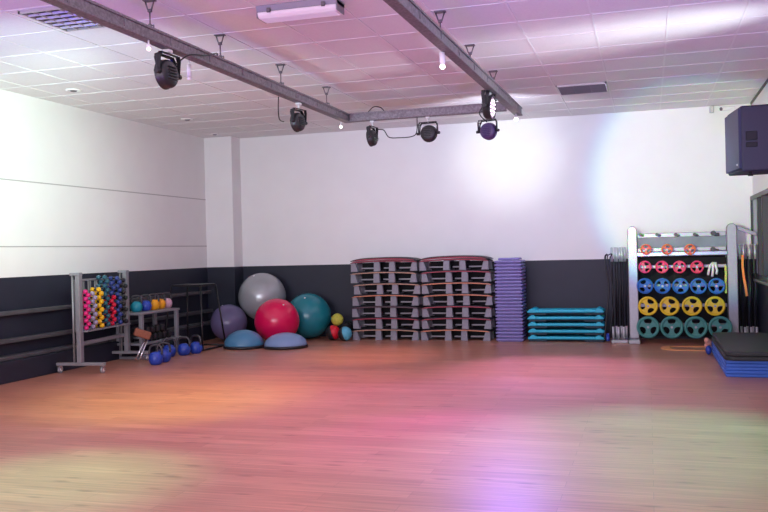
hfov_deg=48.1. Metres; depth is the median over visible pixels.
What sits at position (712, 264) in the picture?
straps
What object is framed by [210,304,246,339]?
exercise ball
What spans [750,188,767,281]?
window
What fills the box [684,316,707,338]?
weight plate
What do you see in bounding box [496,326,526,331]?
block
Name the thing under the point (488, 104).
lamp
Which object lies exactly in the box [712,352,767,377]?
mat
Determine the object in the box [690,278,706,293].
weight plate
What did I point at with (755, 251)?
barbell
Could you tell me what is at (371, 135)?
lamp
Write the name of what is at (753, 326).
barbell
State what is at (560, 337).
step
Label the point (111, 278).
dumbbell
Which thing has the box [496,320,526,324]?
block
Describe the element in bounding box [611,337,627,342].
holder
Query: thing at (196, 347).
kettlebell
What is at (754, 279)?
trim
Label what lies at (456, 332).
step platform
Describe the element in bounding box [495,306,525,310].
block
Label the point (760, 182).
wall
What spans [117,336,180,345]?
shelf
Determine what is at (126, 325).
shelf
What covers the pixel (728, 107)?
security camera
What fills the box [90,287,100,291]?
dumbbell
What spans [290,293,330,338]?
exercise ball
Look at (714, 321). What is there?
weight plate
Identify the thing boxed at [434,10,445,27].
hanger
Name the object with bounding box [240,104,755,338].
wall
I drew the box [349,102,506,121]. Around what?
beam
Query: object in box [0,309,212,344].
trim
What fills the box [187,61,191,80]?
light
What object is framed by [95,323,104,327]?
dumbbell
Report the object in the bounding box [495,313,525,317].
block
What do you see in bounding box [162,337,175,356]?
kettlebell
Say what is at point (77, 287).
dumbbell rack
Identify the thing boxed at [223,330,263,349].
dome
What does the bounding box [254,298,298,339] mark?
exercise ball
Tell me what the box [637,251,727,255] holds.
shelf
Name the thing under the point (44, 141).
wall
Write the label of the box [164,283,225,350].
frame
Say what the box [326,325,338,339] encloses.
medicine ball
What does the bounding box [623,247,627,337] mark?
barbell
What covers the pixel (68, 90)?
recessed light
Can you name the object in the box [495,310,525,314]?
block
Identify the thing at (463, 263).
step platform
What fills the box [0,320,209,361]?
trim
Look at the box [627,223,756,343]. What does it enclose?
plate rack
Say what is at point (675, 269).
weight plate
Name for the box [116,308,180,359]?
stand
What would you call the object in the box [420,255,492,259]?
pad
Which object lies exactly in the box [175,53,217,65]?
cable
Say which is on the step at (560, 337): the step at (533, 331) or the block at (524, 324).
the step at (533, 331)
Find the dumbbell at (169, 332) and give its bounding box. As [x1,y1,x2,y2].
[166,330,171,336]
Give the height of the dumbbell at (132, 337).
0.104 m
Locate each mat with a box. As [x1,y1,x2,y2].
[711,337,767,360]
[711,347,767,373]
[712,332,767,356]
[712,342,767,366]
[712,345,767,370]
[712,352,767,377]
[713,343,767,363]
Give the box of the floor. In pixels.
[0,336,767,511]
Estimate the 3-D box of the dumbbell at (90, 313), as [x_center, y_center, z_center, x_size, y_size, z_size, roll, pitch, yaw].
[-3.432,0.684,10.110,0.128,0.055,0.052,-1,0,10]
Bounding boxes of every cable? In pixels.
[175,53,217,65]
[378,117,417,137]
[604,254,609,338]
[607,253,613,335]
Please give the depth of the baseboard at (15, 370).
10.08 m
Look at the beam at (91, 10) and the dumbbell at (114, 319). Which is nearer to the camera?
the beam at (91, 10)
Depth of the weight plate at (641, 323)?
11.37 m
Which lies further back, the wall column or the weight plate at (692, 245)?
the wall column
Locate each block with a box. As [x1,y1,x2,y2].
[494,260,524,263]
[494,263,524,266]
[494,273,524,276]
[495,266,525,270]
[495,270,525,273]
[495,276,525,280]
[495,280,525,283]
[495,283,525,287]
[495,286,525,290]
[495,290,525,293]
[495,293,525,297]
[495,296,525,300]
[495,300,525,304]
[495,303,525,307]
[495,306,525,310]
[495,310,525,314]
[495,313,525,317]
[496,316,526,320]
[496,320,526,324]
[496,323,526,327]
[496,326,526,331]
[496,329,526,334]
[496,333,526,337]
[496,336,526,341]
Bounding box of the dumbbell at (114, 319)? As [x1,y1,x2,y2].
[108,317,116,321]
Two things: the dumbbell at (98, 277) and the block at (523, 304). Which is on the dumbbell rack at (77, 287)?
the dumbbell at (98, 277)
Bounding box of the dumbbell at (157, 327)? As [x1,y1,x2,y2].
[144,324,159,331]
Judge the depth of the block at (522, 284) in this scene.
12.05 m
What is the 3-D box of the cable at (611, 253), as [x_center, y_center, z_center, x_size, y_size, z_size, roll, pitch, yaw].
[3.063,0.520,11.622,0.077,1.109,0.084,-1,0,1]
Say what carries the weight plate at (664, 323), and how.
on the plate rack at (708, 245)
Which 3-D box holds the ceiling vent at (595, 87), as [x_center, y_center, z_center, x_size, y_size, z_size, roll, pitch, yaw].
[2.350,-1.979,10.175,0.570,0.024,0.570,-1,0,17]
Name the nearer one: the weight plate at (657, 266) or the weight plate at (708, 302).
the weight plate at (708, 302)
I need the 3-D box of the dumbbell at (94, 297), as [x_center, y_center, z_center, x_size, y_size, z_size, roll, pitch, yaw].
[-3.437,0.490,10.108,0.128,0.055,0.052,-1,0,10]
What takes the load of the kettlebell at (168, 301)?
on the stand
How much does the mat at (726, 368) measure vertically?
0.032 m
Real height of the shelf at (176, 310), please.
0.030 m
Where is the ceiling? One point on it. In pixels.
(232, 21)
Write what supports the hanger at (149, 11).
attached to the ceiling
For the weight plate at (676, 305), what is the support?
on the plate rack at (708, 245)
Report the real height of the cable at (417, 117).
0.233 m
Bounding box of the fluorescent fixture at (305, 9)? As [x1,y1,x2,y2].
[256,0,344,22]
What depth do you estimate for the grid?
8.60 m
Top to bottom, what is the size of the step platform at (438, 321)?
0.166 m
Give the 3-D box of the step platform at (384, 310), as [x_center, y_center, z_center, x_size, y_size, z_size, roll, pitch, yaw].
[0.058,0.819,12.843,1.040,0.166,0.368,-1,0,17]
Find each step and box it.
[527,306,604,314]
[527,314,604,321]
[528,321,604,327]
[528,327,604,334]
[528,334,603,341]
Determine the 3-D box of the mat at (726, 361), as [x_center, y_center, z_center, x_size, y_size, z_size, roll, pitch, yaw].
[3.946,1.016,9.269,0.640,0.032,2.000,-1,0,17]
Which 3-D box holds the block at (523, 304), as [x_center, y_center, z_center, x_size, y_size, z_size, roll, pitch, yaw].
[1.807,0.702,12.217,0.385,0.047,0.385,-1,0,17]
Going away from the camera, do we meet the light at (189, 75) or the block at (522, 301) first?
the light at (189, 75)
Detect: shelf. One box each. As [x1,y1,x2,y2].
[75,323,130,331]
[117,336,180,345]
[122,308,179,314]
[637,251,727,255]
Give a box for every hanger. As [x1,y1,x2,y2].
[142,0,156,27]
[214,34,225,57]
[275,63,284,84]
[322,86,330,104]
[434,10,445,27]
[465,44,474,56]
[488,70,497,79]
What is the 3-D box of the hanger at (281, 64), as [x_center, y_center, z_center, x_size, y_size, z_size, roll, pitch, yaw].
[-1.023,-1.789,8.514,0.090,0.222,0.050,-1,0,17]
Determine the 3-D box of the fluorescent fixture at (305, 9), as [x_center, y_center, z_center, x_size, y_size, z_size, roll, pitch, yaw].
[-0.634,-1.852,6.500,0.650,0.094,0.196,-1,0,17]
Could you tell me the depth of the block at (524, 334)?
12.05 m
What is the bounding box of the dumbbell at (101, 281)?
[99,279,109,283]
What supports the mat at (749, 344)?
on the mat at (730, 358)
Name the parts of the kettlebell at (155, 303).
handle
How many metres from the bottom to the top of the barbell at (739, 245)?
1.247 m
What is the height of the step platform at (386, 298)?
0.166 m
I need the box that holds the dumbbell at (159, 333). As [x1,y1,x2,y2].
[156,331,162,338]
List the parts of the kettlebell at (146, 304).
handle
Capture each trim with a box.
[0,178,205,246]
[0,290,211,316]
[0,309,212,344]
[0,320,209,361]
[750,78,767,104]
[753,278,767,285]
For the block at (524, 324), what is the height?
0.047 m
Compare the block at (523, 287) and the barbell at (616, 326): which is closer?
the barbell at (616, 326)
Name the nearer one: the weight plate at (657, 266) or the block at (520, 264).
the weight plate at (657, 266)
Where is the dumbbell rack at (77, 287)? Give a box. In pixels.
[56,270,148,372]
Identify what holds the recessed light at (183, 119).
in the ceiling
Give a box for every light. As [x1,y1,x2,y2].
[65,89,81,91]
[146,40,150,50]
[181,118,193,120]
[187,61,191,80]
[439,52,444,68]
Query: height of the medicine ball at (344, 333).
0.210 m
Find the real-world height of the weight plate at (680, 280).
0.210 m
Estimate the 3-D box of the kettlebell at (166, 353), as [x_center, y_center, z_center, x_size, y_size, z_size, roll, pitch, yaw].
[-2.741,1.194,10.702,0.185,0.254,0.176,-2,0,-23]
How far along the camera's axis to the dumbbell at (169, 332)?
11.69 m
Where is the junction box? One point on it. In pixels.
(711, 108)
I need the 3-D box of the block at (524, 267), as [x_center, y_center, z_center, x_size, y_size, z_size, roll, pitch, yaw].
[1.794,0.178,12.215,0.385,0.047,0.385,-1,0,17]
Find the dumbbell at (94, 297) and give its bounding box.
[88,295,96,299]
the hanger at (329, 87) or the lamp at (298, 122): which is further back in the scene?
the hanger at (329, 87)
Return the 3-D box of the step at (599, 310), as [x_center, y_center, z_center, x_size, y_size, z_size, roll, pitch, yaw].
[2.557,0.768,12.051,1.040,0.091,0.390,-1,0,17]
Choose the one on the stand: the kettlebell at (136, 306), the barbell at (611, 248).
the kettlebell at (136, 306)
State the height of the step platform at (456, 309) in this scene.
0.166 m
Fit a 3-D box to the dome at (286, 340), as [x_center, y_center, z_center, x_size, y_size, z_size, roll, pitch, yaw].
[-1.375,1.176,12.018,0.624,0.210,0.624,-1,0,17]
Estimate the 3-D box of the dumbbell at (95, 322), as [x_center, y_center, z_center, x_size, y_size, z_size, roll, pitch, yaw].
[-3.430,0.780,10.110,0.128,0.055,0.052,-1,0,10]
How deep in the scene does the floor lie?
6.24 m
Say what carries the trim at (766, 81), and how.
attached to the wall at (760, 182)
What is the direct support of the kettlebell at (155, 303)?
on the stand
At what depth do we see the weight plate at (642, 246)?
11.37 m
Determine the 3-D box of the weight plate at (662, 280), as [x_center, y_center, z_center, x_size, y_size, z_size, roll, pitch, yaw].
[3.670,0.395,11.326,0.210,0.210,0.036,-1,0,17]
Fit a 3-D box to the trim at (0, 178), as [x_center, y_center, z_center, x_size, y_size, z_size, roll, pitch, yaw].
[-4.941,-0.440,6.900,0.006,0.752,14.300,-1,0,17]
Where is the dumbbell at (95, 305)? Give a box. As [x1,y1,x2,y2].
[88,303,97,307]
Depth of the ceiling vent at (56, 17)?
6.67 m
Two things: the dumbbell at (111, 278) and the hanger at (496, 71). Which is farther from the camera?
the dumbbell at (111, 278)
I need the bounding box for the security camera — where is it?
[719,106,734,110]
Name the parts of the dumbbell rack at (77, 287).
rod, slot post, rail, rail, rod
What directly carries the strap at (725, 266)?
hanging from the plate rack at (708, 245)
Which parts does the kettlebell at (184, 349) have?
handle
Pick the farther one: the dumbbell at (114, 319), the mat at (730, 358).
the dumbbell at (114, 319)
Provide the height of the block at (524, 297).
0.047 m
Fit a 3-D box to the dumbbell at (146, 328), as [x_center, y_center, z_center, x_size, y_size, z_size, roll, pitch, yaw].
[-3.180,0.968,11.231,0.248,0.104,0.090,-1,0,17]
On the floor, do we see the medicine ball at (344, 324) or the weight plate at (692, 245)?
the medicine ball at (344, 324)
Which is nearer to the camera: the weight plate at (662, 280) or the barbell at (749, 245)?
the barbell at (749, 245)
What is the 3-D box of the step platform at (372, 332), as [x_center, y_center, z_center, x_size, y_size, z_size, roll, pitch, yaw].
[0.066,1.158,12.843,1.040,0.166,0.368,-1,0,17]
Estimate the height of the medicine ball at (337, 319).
0.184 m
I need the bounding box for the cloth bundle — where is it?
[704,338,711,354]
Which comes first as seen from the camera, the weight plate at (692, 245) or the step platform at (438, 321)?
the weight plate at (692, 245)
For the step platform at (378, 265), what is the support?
on the step platform at (378, 276)
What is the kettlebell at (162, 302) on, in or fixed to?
on the stand
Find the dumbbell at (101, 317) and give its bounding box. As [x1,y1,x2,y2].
[95,315,103,319]
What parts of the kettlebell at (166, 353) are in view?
handle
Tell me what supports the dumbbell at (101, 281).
on the dumbbell rack at (77, 287)
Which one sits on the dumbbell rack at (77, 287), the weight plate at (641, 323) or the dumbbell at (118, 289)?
the dumbbell at (118, 289)
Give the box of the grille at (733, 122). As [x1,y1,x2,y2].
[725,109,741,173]
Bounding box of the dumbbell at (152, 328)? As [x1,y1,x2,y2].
[137,325,154,332]
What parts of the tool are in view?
rod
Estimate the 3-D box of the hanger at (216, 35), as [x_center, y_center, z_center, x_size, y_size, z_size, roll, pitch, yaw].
[-1.393,-1.774,7.310,0.090,0.222,0.050,-1,0,17]
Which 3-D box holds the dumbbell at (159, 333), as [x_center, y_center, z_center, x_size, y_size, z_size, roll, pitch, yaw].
[-3.093,1.062,11.509,0.248,0.104,0.090,-1,0,17]
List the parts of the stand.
post, post, post, post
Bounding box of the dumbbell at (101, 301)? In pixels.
[95,299,103,303]
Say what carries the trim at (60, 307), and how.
attached to the wall at (44, 141)
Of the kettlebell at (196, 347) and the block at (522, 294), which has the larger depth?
the block at (522, 294)
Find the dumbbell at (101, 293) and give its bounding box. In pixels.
[95,291,103,295]
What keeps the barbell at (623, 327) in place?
in the holder
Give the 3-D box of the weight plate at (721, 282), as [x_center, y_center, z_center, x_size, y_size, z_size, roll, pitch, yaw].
[4.306,0.389,11.131,0.210,0.210,0.036,-1,0,17]
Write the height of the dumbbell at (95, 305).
0.055 m
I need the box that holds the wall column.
[204,136,242,337]
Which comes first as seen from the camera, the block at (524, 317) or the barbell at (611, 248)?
the barbell at (611, 248)
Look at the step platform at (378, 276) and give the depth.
12.81 m
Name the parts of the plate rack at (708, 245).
post, rail, rail, rail, rail, panel, rail, rail, post, arm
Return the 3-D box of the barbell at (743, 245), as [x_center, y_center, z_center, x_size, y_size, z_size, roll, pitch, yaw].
[4.686,0.469,11.173,0.033,1.247,0.033,-1,0,17]
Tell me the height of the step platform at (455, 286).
0.166 m
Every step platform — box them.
[350,260,419,271]
[350,271,421,282]
[352,293,424,305]
[352,305,423,316]
[352,316,424,328]
[352,327,424,339]
[354,282,424,294]
[419,258,492,270]
[420,327,494,340]
[421,270,494,281]
[421,281,495,293]
[421,304,495,316]
[421,316,495,328]
[423,293,495,305]
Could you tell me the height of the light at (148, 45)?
0.078 m
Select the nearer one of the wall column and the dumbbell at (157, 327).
the dumbbell at (157, 327)
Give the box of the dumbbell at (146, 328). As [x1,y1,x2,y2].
[131,326,149,333]
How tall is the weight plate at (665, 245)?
0.144 m
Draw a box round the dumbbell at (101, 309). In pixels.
[95,307,103,311]
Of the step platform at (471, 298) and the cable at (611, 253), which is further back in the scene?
the step platform at (471, 298)
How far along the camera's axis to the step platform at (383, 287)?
12.79 m
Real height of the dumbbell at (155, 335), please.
0.104 m
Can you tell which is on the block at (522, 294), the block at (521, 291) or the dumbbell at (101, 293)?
the block at (521, 291)
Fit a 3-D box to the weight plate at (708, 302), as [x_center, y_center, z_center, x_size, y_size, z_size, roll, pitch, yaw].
[4.290,0.648,11.139,0.252,0.252,0.036,-1,0,17]
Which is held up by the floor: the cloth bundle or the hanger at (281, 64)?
the cloth bundle
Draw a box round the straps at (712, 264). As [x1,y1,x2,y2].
[707,262,717,276]
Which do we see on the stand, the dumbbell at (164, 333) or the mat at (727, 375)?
the dumbbell at (164, 333)
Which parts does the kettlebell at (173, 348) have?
handle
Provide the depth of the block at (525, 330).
12.05 m
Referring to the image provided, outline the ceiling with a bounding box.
[0,0,767,137]
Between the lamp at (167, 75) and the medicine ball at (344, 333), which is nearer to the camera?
the lamp at (167, 75)
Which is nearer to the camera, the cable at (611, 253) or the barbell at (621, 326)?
the cable at (611, 253)
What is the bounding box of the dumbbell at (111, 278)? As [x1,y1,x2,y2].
[109,276,118,280]
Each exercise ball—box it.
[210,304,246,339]
[238,273,285,318]
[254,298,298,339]
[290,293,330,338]
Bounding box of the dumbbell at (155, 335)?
[151,332,157,339]
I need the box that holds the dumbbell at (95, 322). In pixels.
[89,320,97,324]
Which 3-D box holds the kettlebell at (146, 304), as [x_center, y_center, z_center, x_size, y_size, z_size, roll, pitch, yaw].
[-3.167,0.616,11.421,0.162,0.223,0.155,-2,0,-20]
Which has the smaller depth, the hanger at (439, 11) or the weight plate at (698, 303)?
the hanger at (439, 11)
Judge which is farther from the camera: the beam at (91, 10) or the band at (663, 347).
the band at (663, 347)
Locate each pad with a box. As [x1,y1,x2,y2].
[350,257,419,261]
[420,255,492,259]
[498,257,521,259]
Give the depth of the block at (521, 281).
12.04 m
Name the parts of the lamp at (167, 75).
knob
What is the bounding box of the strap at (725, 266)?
[724,265,726,292]
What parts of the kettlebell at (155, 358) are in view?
handle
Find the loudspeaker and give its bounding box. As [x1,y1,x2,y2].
[725,104,767,175]
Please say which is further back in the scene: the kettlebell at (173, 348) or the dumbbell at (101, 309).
the kettlebell at (173, 348)
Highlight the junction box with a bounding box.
[709,106,713,112]
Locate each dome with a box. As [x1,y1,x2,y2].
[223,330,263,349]
[263,332,307,349]
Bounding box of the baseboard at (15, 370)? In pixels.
[0,324,214,384]
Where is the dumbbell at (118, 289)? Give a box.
[111,288,121,291]
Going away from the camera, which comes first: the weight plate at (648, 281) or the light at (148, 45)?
the light at (148, 45)
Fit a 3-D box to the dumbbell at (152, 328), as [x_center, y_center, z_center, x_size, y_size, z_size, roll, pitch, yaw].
[-3.145,0.967,11.346,0.248,0.104,0.090,-1,0,17]
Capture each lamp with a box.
[154,49,181,89]
[290,102,307,131]
[366,120,377,146]
[416,116,439,141]
[476,118,499,139]
[481,89,495,119]
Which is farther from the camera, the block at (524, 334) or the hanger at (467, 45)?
the block at (524, 334)
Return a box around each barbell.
[610,247,614,338]
[614,247,617,337]
[615,247,619,338]
[619,247,622,337]
[621,247,624,338]
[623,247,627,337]
[738,244,742,331]
[742,244,746,331]
[745,244,748,331]
[748,244,752,331]
[751,244,754,331]
[754,244,757,331]
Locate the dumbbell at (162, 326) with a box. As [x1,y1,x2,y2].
[148,324,164,330]
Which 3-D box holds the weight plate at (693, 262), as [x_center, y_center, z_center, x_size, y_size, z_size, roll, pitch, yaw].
[4.078,0.143,11.198,0.168,0.168,0.036,-1,0,17]
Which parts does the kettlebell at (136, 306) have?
handle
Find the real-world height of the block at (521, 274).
0.047 m
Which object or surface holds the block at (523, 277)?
on the block at (521, 281)
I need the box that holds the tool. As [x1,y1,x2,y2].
[133,328,150,359]
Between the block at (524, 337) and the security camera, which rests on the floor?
the block at (524, 337)
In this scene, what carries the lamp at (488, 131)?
hanging from the beam at (468, 108)
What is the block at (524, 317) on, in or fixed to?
on the block at (523, 321)
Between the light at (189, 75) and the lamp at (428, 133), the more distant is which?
the lamp at (428, 133)
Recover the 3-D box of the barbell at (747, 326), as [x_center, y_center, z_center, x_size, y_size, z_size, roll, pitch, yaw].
[4.756,0.467,11.277,0.033,1.247,0.033,-1,0,17]
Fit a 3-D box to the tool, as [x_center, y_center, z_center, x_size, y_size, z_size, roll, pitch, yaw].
[-3.048,1.110,10.877,0.222,0.398,0.165,-2,0,-26]
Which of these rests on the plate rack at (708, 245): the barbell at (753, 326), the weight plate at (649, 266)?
the weight plate at (649, 266)
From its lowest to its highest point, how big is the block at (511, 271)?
0.047 m
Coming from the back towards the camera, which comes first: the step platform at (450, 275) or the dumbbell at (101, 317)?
the step platform at (450, 275)
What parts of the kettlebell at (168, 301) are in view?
handle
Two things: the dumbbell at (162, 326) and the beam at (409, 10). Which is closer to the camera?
the beam at (409, 10)
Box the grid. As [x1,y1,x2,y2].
[0,0,767,136]
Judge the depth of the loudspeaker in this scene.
7.86 m
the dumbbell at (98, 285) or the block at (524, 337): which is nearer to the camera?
the dumbbell at (98, 285)
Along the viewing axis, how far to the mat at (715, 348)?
8.38 m
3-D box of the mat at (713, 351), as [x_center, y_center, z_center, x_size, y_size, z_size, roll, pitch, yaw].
[3.935,1.116,9.262,0.640,0.032,2.000,-1,0,17]
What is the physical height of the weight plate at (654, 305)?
0.252 m
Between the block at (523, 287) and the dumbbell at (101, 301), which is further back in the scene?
the block at (523, 287)
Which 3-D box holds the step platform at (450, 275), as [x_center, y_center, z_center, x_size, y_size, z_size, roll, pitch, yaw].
[1.079,0.287,12.510,1.040,0.166,0.368,-1,0,17]
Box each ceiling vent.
[18,6,104,31]
[556,82,607,95]
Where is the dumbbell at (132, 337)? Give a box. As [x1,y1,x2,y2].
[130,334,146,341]
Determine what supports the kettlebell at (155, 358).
on the floor
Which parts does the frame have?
leg, leg, leg, leg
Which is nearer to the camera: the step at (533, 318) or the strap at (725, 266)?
the strap at (725, 266)
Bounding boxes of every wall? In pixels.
[0,89,208,355]
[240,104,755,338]
[752,83,767,332]
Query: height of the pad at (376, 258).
0.058 m
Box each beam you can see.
[41,0,351,122]
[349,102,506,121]
[383,0,521,115]
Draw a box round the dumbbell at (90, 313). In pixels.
[88,312,97,315]
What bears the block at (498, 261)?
on the block at (520, 264)
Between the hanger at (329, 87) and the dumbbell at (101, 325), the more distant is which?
the dumbbell at (101, 325)
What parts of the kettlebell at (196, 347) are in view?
handle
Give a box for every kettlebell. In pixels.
[130,295,142,311]
[139,294,151,310]
[148,293,159,309]
[148,344,162,364]
[154,292,165,308]
[156,342,170,362]
[161,292,171,307]
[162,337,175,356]
[177,336,190,355]
[190,334,202,353]
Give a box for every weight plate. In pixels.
[637,278,652,293]
[637,316,659,337]
[638,261,651,272]
[638,296,657,315]
[640,244,651,254]
[654,278,670,293]
[655,261,668,272]
[659,296,679,315]
[660,316,683,337]
[661,244,672,254]
[672,278,688,293]
[673,261,685,272]
[682,296,701,315]
[684,244,695,254]
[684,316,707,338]
[690,261,703,272]
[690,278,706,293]
[705,296,725,315]
[708,278,724,293]
[708,316,732,334]
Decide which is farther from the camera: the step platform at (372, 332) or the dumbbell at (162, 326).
the step platform at (372, 332)
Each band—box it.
[661,346,711,350]
[741,255,747,295]
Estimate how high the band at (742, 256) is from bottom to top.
0.532 m
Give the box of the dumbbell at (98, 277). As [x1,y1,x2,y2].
[96,275,106,279]
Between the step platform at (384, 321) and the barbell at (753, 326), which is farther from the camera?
the step platform at (384, 321)
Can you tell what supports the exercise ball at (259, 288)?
on the exercise ball at (234, 318)
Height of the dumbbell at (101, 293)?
0.059 m
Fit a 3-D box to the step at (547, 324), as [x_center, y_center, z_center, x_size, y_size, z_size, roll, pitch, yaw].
[2.564,0.953,12.051,1.040,0.091,0.390,-1,0,17]
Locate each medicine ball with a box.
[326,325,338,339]
[331,313,342,325]
[338,327,351,340]
[339,322,353,334]
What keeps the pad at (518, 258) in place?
on the block at (498, 261)
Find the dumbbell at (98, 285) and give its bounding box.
[96,284,106,287]
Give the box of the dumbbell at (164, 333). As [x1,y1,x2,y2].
[161,331,166,337]
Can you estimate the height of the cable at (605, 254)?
1.160 m
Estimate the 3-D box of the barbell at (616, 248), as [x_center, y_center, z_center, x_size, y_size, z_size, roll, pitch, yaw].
[3.163,0.504,11.631,0.033,1.247,0.033,-1,0,17]
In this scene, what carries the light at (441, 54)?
attached to the beam at (409, 10)

